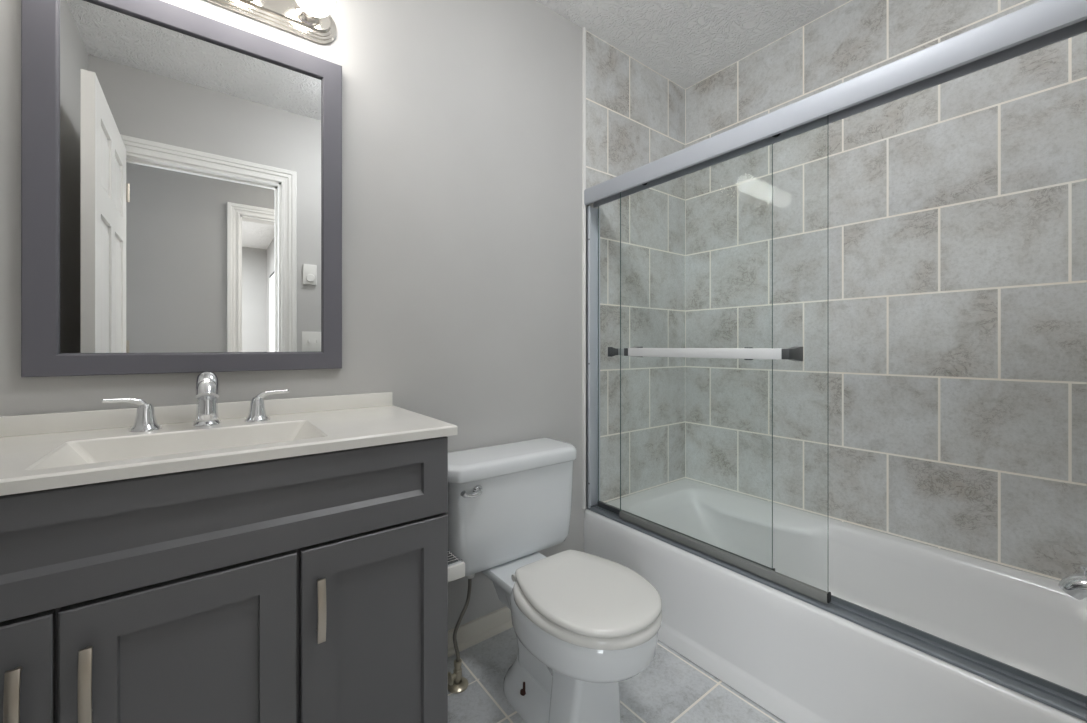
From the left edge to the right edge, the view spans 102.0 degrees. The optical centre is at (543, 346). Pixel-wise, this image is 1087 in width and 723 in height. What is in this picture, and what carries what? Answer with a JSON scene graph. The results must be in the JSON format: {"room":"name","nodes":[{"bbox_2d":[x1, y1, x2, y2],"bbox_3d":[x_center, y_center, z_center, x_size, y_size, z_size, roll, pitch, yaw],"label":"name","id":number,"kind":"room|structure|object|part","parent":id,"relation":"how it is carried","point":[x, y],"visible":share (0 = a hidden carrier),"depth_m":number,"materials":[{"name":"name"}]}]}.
{"room":"bathroom","nodes":[
{"label":"bathroom","id":0,"kind":"room"},
{"bbox_2d":[0,0,582,630],"bbox_3d":[-0.589,-0.160,1.395,1.848,2.450,0.100,0,0,-37],"label":"wall","id":1,"kind":"structure","parent":0,"point":[462,119],"depth_m":1.52,"materials":[{"name":"paint"}]},
{"bbox_2d":[21,0,341,377],"bbox_3d":[-0.849,-0.382,1.117,0.626,0.894,0.021,0,0,-37],"label":"wall mirror","id":2,"kind":"object","parent":1,"relation":"attached to","point":[181,169],"visible":0.98,"depth_m":1.07,"materials":[{"name":"grey mirror"}]},
{"bbox_2d":[0,392,392,436],"bbox_3d":[-0.844,0.166,1.124,0.910,0.043,0.018,0,0,-37],"label":"backsplash","id":3,"kind":"structure","parent":1,"relation":"attached to","point":[43,423],"depth_m":1.06,"materials":[{"name":"stone"}]},
{"bbox_2d":[205,0,336,43],"bbox_3d":[-0.805,-0.934,1.058,0.605,0.106,0.168,0,0,-37],"label":"vanity light","id":4,"kind":"object","parent":1,"relation":"attached to","point":[311,20],"visible":1,"depth_m":1.20,"materials":[{"name":"silver metal"}]},
{"bbox_2d":[295,0,334,25],"bbox_3d":[-0.620,-0.934,1.182,0.100,0.100,0.138,0,0,-37],"label":"bulb","id":5,"kind":"object","parent":4,"relation":"attached to","point":[307,12],"depth_m":1.19,"materials":[{"name":"white glass"}]},
{"bbox_2d":[448,606,512,656],"bbox_3d":[-0.157,1.026,1.651,0.850,0.077,0.020,0,0,-37],"label":"baseboard","id":6,"kind":"structure","parent":1,"relation":"attached to","point":[471,633],"depth_m":1.59,"materials":[{"name":"beige paint"}]},
{"bbox_2d":[448,627,785,722],"bbox_3d":[0.256,1.115,0.985,2.690,0.100,1.780,0,0,-37],"label":"floor","id":7,"kind":"structure","parent":0,"point":[672,689],"depth_m":1.35,"materials":[{"name":"tile"}]},
{"bbox_2d":[0,436,447,722],"bbox_3d":[-0.707,0.638,0.934,0.892,0.854,0.484,0,0,-37],"label":"vanity cabinet","id":8,"kind":"object","parent":7,"relation":"on","point":[311,588],"visible":0.94,"depth_m":0.79,"materials":[{"name":"grey paint"}]},
{"bbox_3d":[-0.745,0.512,0.620,0.014,0.121,0.032,0,0,-37],"label":"handle","id":9,"kind":"part","parent":8,"relation":"part of","materials":[{"name":"silver metal"}]},
{"bbox_3d":[-0.835,0.672,0.583,0.254,0.549,0.020,0,0,-37],"label":"door","id":10,"kind":"part","parent":8,"relation":"part of","materials":[{"name":"grey paint"}]},
{"bbox_3d":[-0.688,0.512,0.663,0.014,0.121,0.032,0,0,-37],"label":"handle","id":11,"kind":"part","parent":8,"relation":"part of","materials":[{"name":"silver metal"}]},
{"bbox_3d":[-0.605,0.672,0.759,0.314,0.549,0.020,0,0,-37],"label":"door","id":12,"kind":"part","parent":8,"relation":"part of","materials":[{"name":"grey paint"}]},
{"bbox_3d":[-0.584,0.302,0.776,0.889,0.177,0.020,0,0,-37],"label":"drawer","id":13,"kind":"part","parent":8,"relation":"part of","materials":[{"name":"grey paint"}]},
{"bbox_2d":[0,392,457,495],"bbox_3d":[-0.706,0.212,0.949,0.915,0.136,0.463,0,0,-37],"label":"countertop","id":14,"kind":"structure","parent":8,"relation":"on","point":[43,451],"depth_m":0.94,"materials":[{"name":"stone"}]},
{"bbox_2d":[101,371,289,431],"bbox_3d":[-0.788,0.122,1.024,0.350,0.129,0.126,0,0,-37],"label":"bathroom faucet","id":15,"kind":"object","parent":14,"relation":"on","point":[207,385],"visible":1,"depth_m":1.00,"materials":[{"name":"silver metal"}]},
{"bbox_3d":[-0.913,0.130,0.965,0.021,0.037,0.081,0,0,40],"label":"lever","id":16,"kind":"part","parent":15,"relation":"part of","materials":[{"name":"silver metal"}]},
{"bbox_3d":[-0.893,0.157,0.988,0.055,0.060,0.055,0,0,-37],"label":"handle","id":17,"kind":"part","parent":15,"relation":"part of","materials":[{"name":"silver metal"}]},
{"bbox_3d":[-0.806,0.144,1.055,0.053,0.086,0.053,0,0,-37],"label":"spout","id":18,"kind":"part","parent":15,"relation":"part of","materials":[{"name":"silver metal"}]},
{"bbox_3d":[-0.782,0.090,1.024,0.043,0.065,0.118,0,0,-37],"label":"spout","id":19,"kind":"part","parent":15,"relation":"part of","materials":[{"name":"silver metal"}]},
{"bbox_3d":[-0.726,0.157,1.117,0.055,0.060,0.055,0,0,-37],"label":"handle","id":20,"kind":"part","parent":15,"relation":"part of","materials":[{"name":"silver metal"}]},
{"bbox_3d":[-0.699,0.130,1.128,0.083,0.038,0.018,0,0,-24],"label":"lever","id":21,"kind":"part","parent":15,"relation":"part of","materials":[{"name":"silver metal"}]},
{"bbox_3d":[-0.434,0.512,0.858,0.014,0.121,0.032,0,0,-37],"label":"handle","id":22,"kind":"part","parent":8,"relation":"part of","materials":[{"name":"silver metal"}]},
{"bbox_3d":[-0.353,0.672,0.953,0.307,0.549,0.020,0,0,-37],"label":"door","id":23,"kind":"part","parent":8,"relation":"part of","materials":[{"name":"grey paint"}]},
{"bbox_2d":[448,548,464,581],"bbox_3d":[-0.279,0.591,1.185,0.094,0.042,0.112,0,0,-37],"label":"paper holder","id":24,"kind":"object","parent":8,"relation":"attached to","point":[456,566],"visible":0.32,"depth_m":1.16,"materials":[{"name":"white plastic"}]},
{"bbox_2d":[448,574,474,693],"bbox_3d":[-0.259,0.892,1.390,0.102,0.343,0.066,0,0,-37],"label":"shutoff valve","id":25,"kind":"object","parent":7,"relation":"on","point":[457,683],"visible":0.98,"depth_m":1.37,"materials":[{"name":"silver metal"}]},
{"bbox_3d":[-0.290,1.027,1.359,0.014,0.036,0.036,0,0,-37],"label":"valve knob","id":26,"kind":"part","parent":25,"relation":"part of","materials":[{"name":"silver metal"}]},
{"bbox_2d":[445,437,661,722],"bbox_3d":[0.024,0.713,1.325,0.536,0.704,0.734,0,0,-37],"label":"toilet","id":27,"kind":"object","parent":7,"relation":"on","point":[584,624],"visible":0.97,"depth_m":1.27,"materials":[{"name":"white ceramic"}]},
{"bbox_3d":[-0.217,0.442,1.322,0.070,0.029,0.024,0,0,-44],"label":"lever arm","id":28,"kind":"part","parent":27,"relation":"part of","materials":[{"name":"silver metal"}]},
{"bbox_3d":[-0.200,0.444,1.351,0.034,0.034,0.011,0,0,-37],"label":"flush lever","id":29,"kind":"part","parent":27,"relation":"part of","materials":[{"name":"silver metal"}]},
{"bbox_3d":[-0.131,0.565,1.536,0.503,0.309,0.198,0,0,-37],"label":"tank","id":30,"kind":"part","parent":27,"relation":"part of","materials":[{"name":"white ceramic"}]},
{"bbox_3d":[-0.132,0.386,1.528,0.536,0.050,0.222,0,0,-37],"label":"tank lid","id":31,"kind":"part","parent":27,"relation":"part of","materials":[{"name":"white ceramic"}]},
{"bbox_3d":[0.120,0.683,1.200,0.351,0.030,0.418,0,0,-37],"label":"seat","id":32,"kind":"part","parent":27,"relation":"part of","materials":[{"name":"white plastic"}]},
{"bbox_3d":[0.120,0.656,1.194,0.330,0.022,0.399,0,0,-37],"label":"lid","id":33,"kind":"part","parent":27,"relation":"part of","materials":[{"name":"white plastic"}]},
{"bbox_2d":[584,479,1086,722],"bbox_3d":[0.946,0.885,1.514,0.747,0.351,1.575,0,0,-37],"label":"bathtub","id":34,"kind":"object","parent":7,"relation":"on","point":[800,661],"visible":0.82,"depth_m":1.39,"materials":[{"name":"white ceramic"}]},
{"bbox_2d":[584,0,1086,721],"bbox_3d":[0.682,0.013,1.312,0.167,1.392,1.576,0,0,-37],"label":"sliding shower door","id":35,"kind":"structure","parent":34,"relation":"on","point":[1043,23],"depth_m":1.21,"materials":[{"name":"grey glass"}]},
{"bbox_3d":[0.544,0.024,1.496,0.006,1.342,0.755,0,0,-37],"label":"glass panel","id":36,"kind":"part","parent":35,"relation":"part of","materials":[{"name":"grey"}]},
{"bbox_3d":[0.469,0.688,1.635,0.016,0.020,0.747,0,0,-37],"label":"rail","id":37,"kind":"part","parent":35,"relation":"part of","materials":[{"name":"grey metal"}]},
{"bbox_3d":[0.469,0.024,1.635,0.006,1.342,0.747,0,0,-37],"label":"glass panel","id":38,"kind":"part","parent":35,"relation":"part of","materials":[{"name":"grey"}]},
{"bbox_3d":[0.544,0.685,1.496,0.016,0.027,0.755,0,0,-37],"label":"rail","id":39,"kind":"part","parent":35,"relation":"part of","materials":[{"name":"silver metal"}]},
{"bbox_3d":[0.676,-0.647,1.300,0.060,0.071,1.566,0,0,-37],"label":"header rail","id":40,"kind":"part","parent":35,"relation":"part of","materials":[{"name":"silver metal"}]},
{"bbox_2d":[583,30,684,551],"bbox_3d":[0.438,-0.160,2.183,0.742,2.450,0.100,0,0,-37],"label":"tiled wall","id":41,"kind":"structure","parent":0,"point":[635,115],"depth_m":2.13,"materials":[{"name":"tile"}]},
{"bbox_2d":[582,27,585,508],"bbox_3d":[0.177,-0.340,1.912,0.013,2.090,0.012,0,0,-37],"label":"trim","id":42,"kind":"structure","parent":41,"relation":"attached to","point":[583,28],"depth_m":1.91,"materials":[{"name":"white paint"}]},
{"bbox_2d":[536,0,850,88],"bbox_3d":[0.256,-1.435,0.985,2.690,0.100,1.780,0,0,-37],"label":"ceiling","id":43,"kind":"structure","parent":0,"point":[686,42],"depth_m":1.91,"materials":[{"name":"white paint"}]},
{"bbox_2d":[685,0,1086,581],"bbox_3d":[1.283,-0.160,1.773,0.100,2.450,1.780,0,0,-37],"label":"wall","id":44,"kind":"structure","parent":0,"point":[930,244],"depth_m":1.63,"materials":[{"name":"tile"}]},
{"bbox_3d":[0.732,-0.160,0.282,2.590,2.450,0.115,0,0,-37],"label":"wall","id":45,"kind":"structure","parent":0,"visible":0},
{"bbox_2d":[1058,565,1086,599],"bbox_3d":[1.354,0.568,0.991,0.062,0.085,0.253,0,0,-37],"label":"tub spout","id":46,"kind":"object","parent":45,"relation":"attached to","point":[1075,585],"visible":1,"depth_m":1.06,"materials":[{"name":"silver metal"}]},
{"bbox_3d":[1.304,0.538,1.056,0.022,0.025,0.022,0,0,-37],"label":"diverter knob","id":47,"kind":"part","parent":46,"relation":"part of","materials":[{"name":"silver metal"}]}
]}

